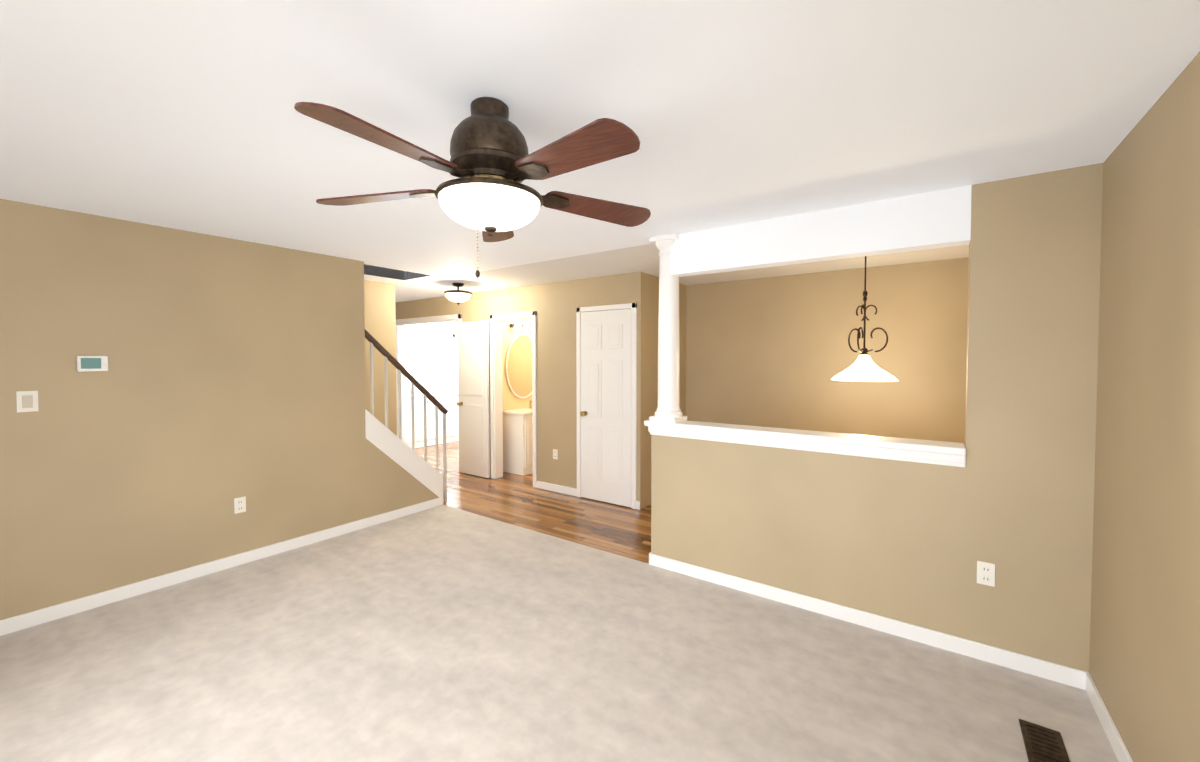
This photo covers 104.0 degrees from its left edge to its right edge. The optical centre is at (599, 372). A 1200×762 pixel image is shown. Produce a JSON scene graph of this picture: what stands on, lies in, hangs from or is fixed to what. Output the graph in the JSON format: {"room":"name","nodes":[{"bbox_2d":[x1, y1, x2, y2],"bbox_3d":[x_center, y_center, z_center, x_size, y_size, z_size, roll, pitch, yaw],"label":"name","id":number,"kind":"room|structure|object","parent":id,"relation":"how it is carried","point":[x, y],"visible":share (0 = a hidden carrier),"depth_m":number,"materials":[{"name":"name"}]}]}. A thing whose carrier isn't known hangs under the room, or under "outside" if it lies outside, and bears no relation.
{"room":"living room","nodes":[
{"label":"living room","id":0,"kind":"room"},
{"bbox_2d":[0,199,438,619],"bbox_3d":[-3.296,-1.050,3.599,1.090,5.000,4.240,1,2,35],"label":"wall","id":1,"kind":"structure","parent":0,"point":[236,367],"depth_m":3.19,"materials":[{"name":"beige paint"}]},
{"bbox_2d":[16,391,38,412],"bbox_3d":[-3.286,0.169,2.692,0.013,0.120,0.080,1,2,35],"label":"light switch","id":2,"kind":"object","parent":1,"relation":"attached to","point":[26,401],"visible":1,"depth_m":2.69,"materials":[{"name":"white plastic"}]},
{"bbox_2d":[77,356,108,371],"bbox_3d":[-3.129,-0.051,2.893,0.030,0.096,0.132,1,2,35],"label":"thermostat","id":3,"kind":"object","parent":1,"relation":"attached to","point":[91,363],"visible":1,"depth_m":2.88,"materials":[{"name":"white paint"}]},
{"bbox_2d":[0,497,443,635],"bbox_3d":[-2.829,1.414,3.369,0.014,0.085,4.000,1,2,35],"label":"baseboard","id":4,"kind":"structure","parent":1,"relation":"attached to","point":[23,621],"depth_m":3.28,"materials":[{"name":"white paint"}]},
{"bbox_2d":[234,496,245,513],"bbox_3d":[-2.709,1.002,3.531,0.010,0.116,0.072,1,2,35],"label":"outlet","id":5,"kind":"object","parent":1,"relation":"attached to","point":[240,505],"visible":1,"depth_m":3.53,"materials":[{"name":"white plastic"}]},
{"bbox_2d":[365,409,442,497],"bbox_3d":[-1.965,0.854,4.689,0.140,1.045,0.825,1,2,35],"label":"trim","id":6,"kind":"structure","parent":1,"relation":"attached to","point":[393,446],"depth_m":4.60,"materials":[{"name":"white paint"}]},
{"bbox_2d":[365,329,447,501],"bbox_3d":[-2.062,0.297,4.519,0.050,2.257,1.394,1,2,35],"label":"stair railing","id":7,"kind":"object","parent":6,"relation":"on","point":[379,347],"visible":0.73,"depth_m":4.74,"materials":[{"name":"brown wood"}]},
{"bbox_2d":[364,280,396,435],"bbox_3d":[-3.698,0.222,3.905,0.120,2.440,4.220,1,2,35],"label":"wall","id":8,"kind":"structure","parent":0,"point":[379,313],"depth_m":5.43,"materials":[{"name":"beige paint"}]},
{"bbox_2d":[406,322,457,393],"bbox_3d":[-2.240,0.111,8.111,3.050,2.440,4.710,1,2,35],"label":"shell","id":9,"kind":"object","parent":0,"point":[447,328],"visible":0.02,"depth_m":9.28,"materials":[{"name":"paint"}]},
{"bbox_2d":[406,332,455,389],"bbox_3d":[-3.291,-0.218,9.013,0.038,1.070,1.220,1,2,35],"label":"kitchen window","id":10,"kind":"structure","parent":9,"relation":"attached to","point":[431,360],"depth_m":9.08,"materials":[{"name":"white glass"}]},
{"bbox_2d":[502,319,531,409],"bbox_3d":[-0.551,0.150,6.612,1.440,2.440,1.601,1,2,35],"label":"wall","id":11,"kind":"structure","parent":0,"point":[511,400],"depth_m":6.62,"materials":[{"name":"paint"}]},
{"bbox_2d":[505,334,531,398],"bbox_3d":[-1.112,-0.085,6.821,0.027,0.944,0.704,1,2,35],"label":"bathroom mirror","id":12,"kind":"object","parent":11,"relation":"attached to","point":[518,366],"visible":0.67,"depth_m":6.77,"materials":[{"name":"clear glass"}]},
{"bbox_2d":[510,323,531,330],"bbox_3d":[-1.068,-0.649,6.775,0.135,0.090,0.500,1,2,35],"label":"sconce","id":13,"kind":"object","parent":11,"relation":"attached to","point":[519,326],"visible":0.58,"depth_m":6.62,"materials":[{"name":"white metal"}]},
{"bbox_2d":[395,272,646,509],"bbox_3d":[-1.788,0.155,6.436,5.487,2.440,0.120,1,2,35],"label":"wall","id":14,"kind":"structure","parent":0,"point":[554,305],"depth_m":5.43,"materials":[{"name":"beige paint"}]},
{"bbox_2d":[405,325,407,367],"bbox_3d":[-3.673,-0.472,8.192,0.350,0.800,0.490,1,2,35],"label":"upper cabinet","id":15,"kind":"object","parent":14,"relation":"attached to","point":[406,327],"depth_m":8.26,"materials":[{"name":"white wood"}]},
{"bbox_2d":[457,320,489,477],"bbox_3d":[-1.700,0.352,6.208,0.570,2.042,0.110,1,2,35],"label":"bathroom door","id":16,"kind":"structure","parent":14,"relation":"in","point":[474,427],"depth_m":6.20,"materials":[{"name":"white paint"}]},
{"bbox_2d":[396,303,636,508],"bbox_3d":[-1.393,0.297,6.154,4.422,2.170,0.151,1,2,35],"label":"door frame","id":17,"kind":"structure","parent":14,"relation":"attached to","point":[496,396],"depth_m":6.04,"materials":[{"name":"white paint"}]},
{"bbox_2d":[553,449,557,459],"bbox_3d":[-0.523,0.961,5.480,0.072,0.116,0.010,1,2,35],"label":"outlet","id":18,"kind":"object","parent":14,"relation":"attached to","point":[555,453],"visible":1,"depth_m":5.47,"materials":[{"name":"white plastic"}]},
{"bbox_2d":[536,481,576,495],"bbox_3d":[-0.510,1.358,5.479,0.621,0.085,0.014,1,2,35],"label":"baseboard","id":19,"kind":"structure","parent":14,"relation":"attached to","point":[542,485],"depth_m":5.47,"materials":[{"name":"white paint"}]},
{"bbox_2d":[580,309,631,506],"bbox_3d":[0.036,0.373,5.017,0.663,2.062,0.089,1,2,35],"label":"closet door","id":20,"kind":"structure","parent":14,"relation":"in","point":[606,398],"depth_m":5.03,"materials":[{"name":"white paint"}]},
{"bbox_2d":[415,441,650,563],"bbox_3d":[0.146,1.401,6.452,8.660,0.048,4.470,1,2,35],"label":"floor","id":21,"kind":"structure","parent":0,"point":[523,502],"depth_m":4.81,"materials":[{"name":"brown wood"}]},
{"bbox_2d":[406,397,416,448],"bbox_3d":[-3.573,0.890,8.145,0.610,0.880,0.470,1,2,35],"label":"base cabinet","id":22,"kind":"object","parent":21,"relation":"on","point":[408,399],"depth_m":8.06,"materials":[{"name":"white wood"}]},
{"bbox_2d":[417,397,440,447],"bbox_3d":[-3.306,0.880,8.520,0.610,0.880,0.450,1,2,35],"label":"base cabinet","id":23,"kind":"object","parent":21,"relation":"on","point":[430,407],"depth_m":8.35,"materials":[{"name":"white"}]},
{"bbox_2d":[406,390,457,396],"bbox_3d":[-2.913,0.406,9.050,0.625,0.040,2.770,1,2,35],"label":"countertop","id":24,"kind":"structure","parent":23,"relation":"on","point":[454,393],"depth_m":8.68,"materials":[{"name":"white"}]},
{"bbox_2d":[441,397,458,443],"bbox_3d":[-3.046,0.870,8.887,0.610,0.880,0.450,1,2,35],"label":"base cabinet","id":25,"kind":"object","parent":21,"relation":"on","point":[448,400],"depth_m":8.75,"materials":[{"name":"white"}]},
{"bbox_2d":[503,400,532,475],"bbox_3d":[-0.926,0.888,6.715,0.482,0.960,0.940,1,2,35],"label":"bathroom vanity","id":26,"kind":"object","parent":21,"relation":"on","point":[517,444],"visible":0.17,"depth_m":6.32,"materials":[{"name":"white wood"}]},
{"bbox_2d":[0,505,1117,761],"bbox_3d":[-0.896,1.520,1.909,5.100,0.050,4.150,1,2,35],"label":"floor carpet","id":27,"kind":"object","parent":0,"point":[442,633],"visible":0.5,"depth_m":2.31,"materials":[{"name":"beige carpet"}]},
{"bbox_2d":[1019,719,1069,761],"bbox_3d":[1.752,1.492,1.838,0.130,0.009,0.340,1,2,35],"label":"air vent register","id":28,"kind":"object","parent":27,"relation":"on","point":[1043,744],"visible":1,"depth_m":1.88,"materials":[{"name":"brown metal"}]},
{"bbox_2d":[0,0,1199,301],"bbox_3d":[-1.055,-1.069,4.694,8.660,0.100,8.620,1,2,35],"label":"ceiling","id":29,"kind":"structure","parent":0,"point":[180,114],"depth_m":1.65,"materials":[{"name":"paint"}]},
{"bbox_2d":[444,283,471,305],"bbox_3d":[-1.667,-0.911,5.512,0.316,0.260,0.316,1,2,35],"label":"light","id":30,"kind":"object","parent":29,"relation":"hanging from","point":[458,296],"visible":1,"depth_m":5.42,"materials":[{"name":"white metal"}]},
{"bbox_2d":[294,97,650,277],"bbox_3d":[-0.383,-0.636,1.626,1.251,0.604,1.250,1,2,35],"label":"ceiling fan","id":31,"kind":"object","parent":29,"relation":"hanging from","point":[492,164],"visible":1,"depth_m":1.54,"materials":[{"name":"brown wood"}]},
{"bbox_2d":[831,256,898,381],"bbox_3d":[2.131,-0.464,3.774,0.480,1.062,0.480,1,2,35],"label":"dining pendant light","id":32,"kind":"object","parent":29,"relation":"hanging from","point":[864,367],"visible":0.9,"depth_m":3.72,"materials":[{"name":"glass"}]},
{"bbox_2d":[646,274,685,506],"bbox_3d":[0.714,0.184,5.324,0.120,2.440,0.960,1,2,35],"label":"wall","id":33,"kind":"structure","parent":0,"point":[652,345],"depth_m":5.02,"materials":[{"name":"beige paint"}]},
{"bbox_2d":[686,257,968,444],"bbox_3d":[2.271,0.196,4.882,3.173,2.440,0.120,1,2,35],"label":"wall","id":34,"kind":"structure","parent":0,"point":[776,352],"depth_m":4.74,"materials":[{"name":"beige paint"}]},
{"bbox_2d":[651,163,1102,671],"bbox_3d":[1.371,0.249,2.885,2.330,2.440,0.120,1,2,35],"label":"wall","id":35,"kind":"structure","parent":0,"point":[1033,326],"depth_m":2.44,"materials":[{"name":"beige paint"}]},
{"bbox_2d":[644,420,965,466],"bbox_3d":[1.161,0.427,3.039,1.904,0.105,0.200,1,2,35],"label":"trim","id":36,"kind":"structure","parent":35,"relation":"on","point":[924,451],"depth_m":2.82,"materials":[{"name":"white paint"}]},
{"bbox_2d":[649,233,686,422],"bbox_3d":[0.511,-0.312,3.481,0.216,1.349,0.216,1,2,35],"label":"column","id":37,"kind":"structure","parent":36,"relation":"on","point":[668,410],"depth_m":3.42,"materials":[{"name":"white paint"}]},
{"bbox_2d":[649,552,1088,688],"bbox_3d":[1.323,1.427,2.878,2.324,0.085,0.037,1,2,35],"label":"baseboard","id":38,"kind":"structure","parent":35,"relation":"attached to","point":[1026,663],"depth_m":2.64,"materials":[{"name":"white paint"}]},
{"bbox_2d":[977,561,994,586],"bbox_3d":[1.974,1.032,2.398,0.072,0.116,0.010,1,2,35],"label":"outlet","id":39,"kind":"object","parent":35,"relation":"attached to","point":[985,573],"visible":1,"depth_m":2.40,"materials":[{"name":"white plastic"}]},
{"bbox_2d":[1089,52,1199,761],"bbox_3d":[1.792,0.289,1.361,0.120,2.440,6.420,1,2,35],"label":"wall","id":40,"kind":"structure","parent":0,"point":[1144,665],"depth_m":1.62,"materials":[{"name":"beige paint"}]},
{"bbox_2d":[1080,670,1132,761],"bbox_3d":[1.124,1.488,0.567,0.014,0.085,4.000,1,2,35],"label":"baseboard","id":41,"kind":"structure","parent":40,"relation":"attached to","point":[1117,744],"depth_m":1.95,"materials":[{"name":"white paint"}]}
]}

